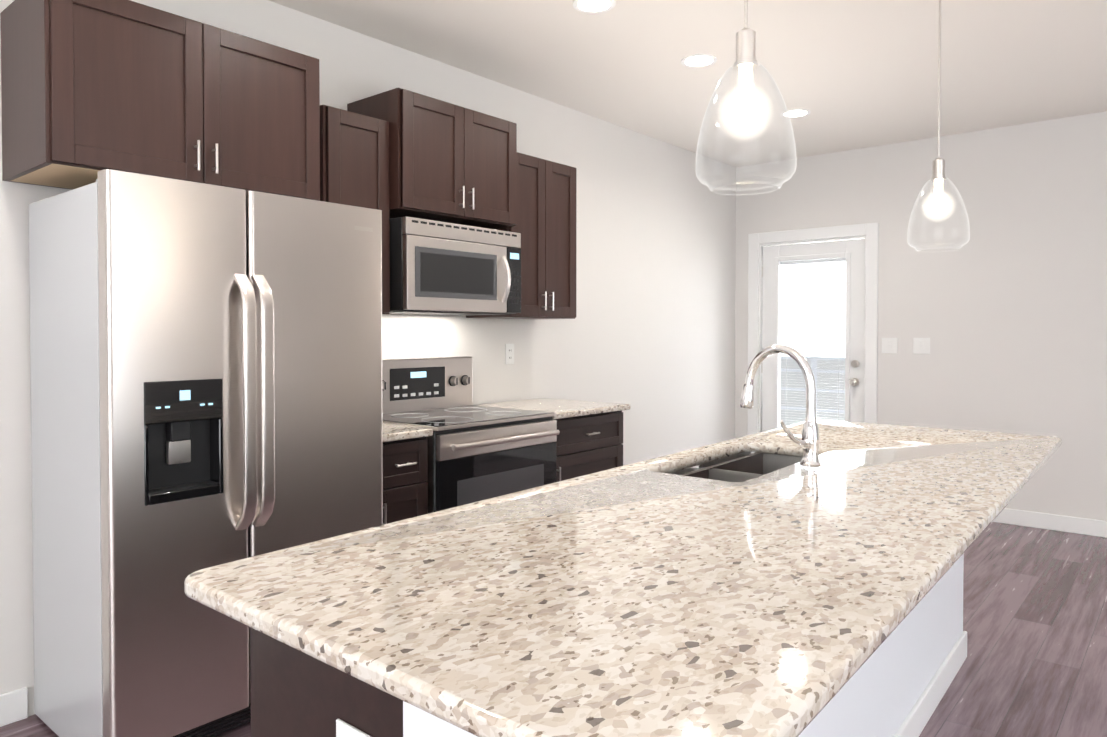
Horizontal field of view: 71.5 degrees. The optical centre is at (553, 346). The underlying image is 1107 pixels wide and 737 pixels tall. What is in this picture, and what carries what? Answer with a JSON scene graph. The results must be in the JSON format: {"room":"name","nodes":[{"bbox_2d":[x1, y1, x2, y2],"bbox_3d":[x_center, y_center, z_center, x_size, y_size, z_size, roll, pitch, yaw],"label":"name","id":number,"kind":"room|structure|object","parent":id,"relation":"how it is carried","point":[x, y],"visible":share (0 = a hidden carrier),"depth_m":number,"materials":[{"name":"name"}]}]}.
{"room":"kitchen","nodes":[
{"label":"kitchen","id":0,"kind":"room"},
{"bbox_2d":[0,0,735,715],"bbox_3d":[-1.485,-0.105,3.055,0.120,2.720,9.540,1,1,40],"label":"wall","id":1,"kind":"structure","parent":0,"point":[648,334],"depth_m":4.88,"materials":[{"name":"white paint"}]},
{"bbox_2d":[0,687,27,726],"bbox_3d":[-3.097,1.236,1.055,0.017,0.105,4.070,1,1,40],"label":"baseboard","id":2,"kind":"structure","parent":1,"relation":"attached to","point":[13,706],"depth_m":2.58,"materials":[{"name":"white wood"}]},
{"bbox_2d":[0,0,327,201],"bbox_3d":[-1.359,-0.829,2.755,0.445,0.553,0.926,1,1,40],"label":"upper cabinet","id":3,"kind":"object","parent":1,"relation":"attached to","point":[90,89],"depth_m":2.51,"materials":[{"name":"brown wood"}]},
{"bbox_2d":[328,104,395,313],"bbox_3d":[-0.940,-0.563,3.346,0.329,0.845,0.331,1,1,40],"label":"upper cabinet","id":4,"kind":"object","parent":1,"relation":"attached to","point":[359,140],"depth_m":3.27,"materials":[{"name":"brown wood"}]},
{"bbox_2d":[349,88,523,231],"bbox_3d":[-0.568,-0.868,3.735,0.391,0.522,0.748,1,1,40],"label":"upper cabinet","id":5,"kind":"object","parent":1,"relation":"attached to","point":[451,163],"depth_m":3.56,"materials":[{"name":"brown wood"}]},
{"bbox_2d":[389,216,520,315],"bbox_3d":[-0.534,-0.363,3.717,0.470,0.411,0.735,1,1,40],"label":"over-the-range microwave","id":6,"kind":"object","parent":5,"relation":"attached to","point":[440,268],"visible":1,"depth_m":3.53,"materials":[{"name":"silver metal"}]},
{"bbox_2d":[505,344,513,363],"bbox_3d":[-0.251,0.043,4.424,0.008,0.117,0.072,1,1,40],"label":"outlet","id":7,"kind":"object","parent":1,"relation":"attached to","point":[509,353],"visible":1,"depth_m":4.42,"materials":[{"name":"white plastic"}]},
{"bbox_2d":[466,154,575,318],"bbox_3d":[-0.168,-0.586,4.263,0.329,0.860,0.563,1,1,40],"label":"upper cabinet","id":8,"kind":"object","parent":1,"relation":"attached to","point":[548,234],"depth_m":4.17,"materials":[{"name":"brown wood"}]},
{"bbox_2d":[0,522,1106,736],"bbox_3d":[1.085,1.316,0.915,6.840,0.050,9.540,1,1,40],"label":"floor","id":9,"kind":"structure","parent":0,"point":[1034,664],"depth_m":3.24,"materials":[{"name":"brown wood"}]},
{"bbox_2d":[29,169,382,736],"bbox_3d":[-1.178,0.377,2.721,0.748,1.766,0.952,1,1,40],"label":"fridge","id":10,"kind":"object","parent":9,"relation":"on","point":[206,373],"visible":0.94,"depth_m":2.39,"materials":[{"name":"grey metal"}]},
{"bbox_2d":[383,437,427,524],"bbox_3d":[-0.837,0.809,3.262,0.613,0.884,0.292,1,1,40],"label":"base cabinet","id":11,"kind":"object","parent":9,"relation":"on","point":[405,462],"depth_m":3.08,"materials":[{"name":"brown wood"}]},
{"bbox_2d":[382,356,559,512],"bbox_3d":[-0.456,0.654,3.629,0.708,1.182,0.761,1,1,40],"label":"range","id":12,"kind":"object","parent":9,"relation":"on","point":[476,453],"visible":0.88,"depth_m":3.53,"materials":[{"name":"silver metal"}]},
{"bbox_2d":[555,411,622,481],"bbox_3d":[-0.046,0.793,4.202,0.613,0.884,0.635,1,1,40],"label":"base cabinet","id":13,"kind":"object","parent":9,"relation":"on","point":[588,444],"depth_m":4.00,"materials":[{"name":"brown wood"}]},
{"bbox_2d":[383,398,629,441],"bbox_3d":[-0.369,0.341,3.795,0.634,0.032,1.722,1,1,40],"label":"countertop","id":14,"kind":"structure","parent":13,"relation":"on","point":[563,408],"depth_m":4.02,"materials":[{"name":"stone"}]},
{"bbox_2d":[250,583,966,736],"bbox_3d":[0.580,0.827,2.171,0.644,0.885,2.817,1,1,40],"label":"kitchen island","id":15,"kind":"object","parent":9,"relation":"on","point":[290,697],"depth_m":1.22,"materials":[{"name":"white wood"}]},
{"bbox_2d":[184,419,1061,736],"bbox_3d":[0.654,0.372,2.072,1.044,0.034,2.900,1,1,40],"label":"island countertop","id":16,"kind":"structure","parent":15,"relation":"on","point":[636,599],"depth_m":1.20,"materials":[{"name":"beige stone"}]},
{"bbox_2d":[656,447,819,482],"bbox_3d":[0.590,0.482,2.377,0.385,0.220,0.770,1,1,40],"label":"sink","id":17,"kind":"object","parent":16,"relation":"in","point":[743,463],"depth_m":2.58,"materials":[{"name":"grey metal"}]},
{"bbox_2d":[740,345,820,466],"bbox_3d":[0.643,0.173,2.279,0.256,0.356,0.185,1,1,40],"label":"faucet","id":18,"kind":"object","parent":16,"relation":"on","point":[808,443],"visible":0.98,"depth_m":2.26,"materials":[{"name":"silver metal"}]},
{"bbox_2d":[269,0,1106,166],"bbox_3d":[1.085,-1.454,0.868,6.840,0.050,9.540,1,1,40],"label":"ceiling","id":19,"kind":"structure","parent":0,"point":[853,74],"depth_m":3.96,"materials":[{"name":"white paint"}]},
{"bbox_2d":[573,0,615,12],"bbox_3d":[0.174,-1.467,3.295,0.183,0.005,0.183,0,1,1],"label":"recessed light","id":20,"kind":"object","parent":19,"relation":"in","point":[601,6],"depth_m":3.30,"materials":[{"name":"white"}]},
{"bbox_2d":[681,54,716,66],"bbox_3d":[0.754,-1.479,3.984,0.183,0.005,0.183,1,1,34],"label":"recessed light","id":21,"kind":"object","parent":19,"relation":"in","point":[698,60],"depth_m":3.97,"materials":[{"name":"white"}]},
{"bbox_2d":[695,0,796,194],"bbox_3d":[0.429,-0.897,1.713,0.220,1.092,0.220,1,1,40],"label":"pendant light","id":22,"kind":"object","parent":19,"relation":"hanging from","point":[745,111],"visible":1,"depth_m":1.70,"materials":[{"name":"clear glass"}]},
{"bbox_2d":[780,109,809,117],"bbox_3d":[1.552,-1.495,4.932,0.183,0.005,0.183,1,1,34],"label":"recessed light","id":23,"kind":"object","parent":19,"relation":"in","point":[793,113],"depth_m":4.91,"materials":[{"name":"white"}]},
{"bbox_2d":[907,0,969,251],"bbox_3d":[1.494,-0.918,2.978,0.220,1.092,0.220,1,1,40],"label":"pendant light","id":24,"kind":"object","parent":19,"relation":"hanging from","point":[937,205],"visible":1,"depth_m":2.97,"materials":[{"name":"clear glass"}]},
{"bbox_2d":[735,111,1106,520],"bbox_3d":[4.118,-0.130,4.495,6.600,2.720,0.120,1,1,40],"label":"wall","id":25,"kind":"structure","parent":0,"point":[1004,309],"depth_m":5.33,"materials":[{"name":"white paint"}]},
{"bbox_2d":[761,239,864,431],"bbox_3d":[2.059,0.182,6.178,0.848,2.027,0.114,1,1,40],"label":"back door","id":26,"kind":"structure","parent":25,"relation":"in","point":[849,252],"depth_m":6.16,"materials":[{"name":"white wood"}]},
{"bbox_2d":[748,222,878,434],"bbox_3d":[2.085,0.130,6.199,1.054,2.142,0.138,1,1,40],"label":"door frame","id":27,"kind":"structure","parent":25,"relation":"attached to","point":[867,232],"depth_m":6.05,"materials":[{"name":"white wood"}]},
{"bbox_2d":[882,338,897,352],"bbox_3d":[2.516,-0.006,5.759,0.115,0.117,0.012,1,1,40],"label":"switch plate","id":28,"kind":"object","parent":25,"relation":"attached to","point":[889,345],"depth_m":5.75,"materials":[{"name":"white plastic"}]},
{"bbox_2d":[913,338,929,353],"bbox_3d":[2.688,-0.004,5.615,0.115,0.117,0.012,1,1,40],"label":"switch plate","id":29,"kind":"object","parent":25,"relation":"attached to","point":[920,345],"depth_m":5.61,"materials":[{"name":"white plastic"}]},
{"bbox_2d":[992,508,1106,537],"bbox_3d":[4.512,1.184,4.096,5.395,0.105,0.017,1,1,40],"label":"baseboard","id":30,"kind":"structure","parent":25,"relation":"attached to","point":[1085,526],"depth_m":5.10,"materials":[{"name":"white wood"}]},
{"label":"outside","id":31,"kind":"structure","parent":0,"visible":0},
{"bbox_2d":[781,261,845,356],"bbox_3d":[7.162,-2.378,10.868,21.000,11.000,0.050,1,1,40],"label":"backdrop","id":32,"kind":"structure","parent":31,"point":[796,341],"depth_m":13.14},
{"bbox_3d":[2.971,1.227,6.726,4.000,0.050,1.780,1,1,40],"label":"floor","id":33,"kind":"structure","parent":31,"visible":0},
{"bbox_2d":[780,356,844,426],"bbox_3d":[3.371,0.652,7.347,3.650,1.080,0.050,1,1,40],"label":"railing","id":34,"kind":"object","parent":33,"relation":"on","point":[814,362],"depth_m":7.89,"materials":[{"name":"paint"}]},
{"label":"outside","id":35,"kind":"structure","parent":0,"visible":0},
{"bbox_2d":[780,359,844,424],"bbox_3d":[4.207,1.651,12.085,5.000,2.900,1.000,1,1,40],"label":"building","id":36,"kind":"structure","parent":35,"point":[823,378],"depth_m":11.59,"materials":[{"name":"white"}]}
]}

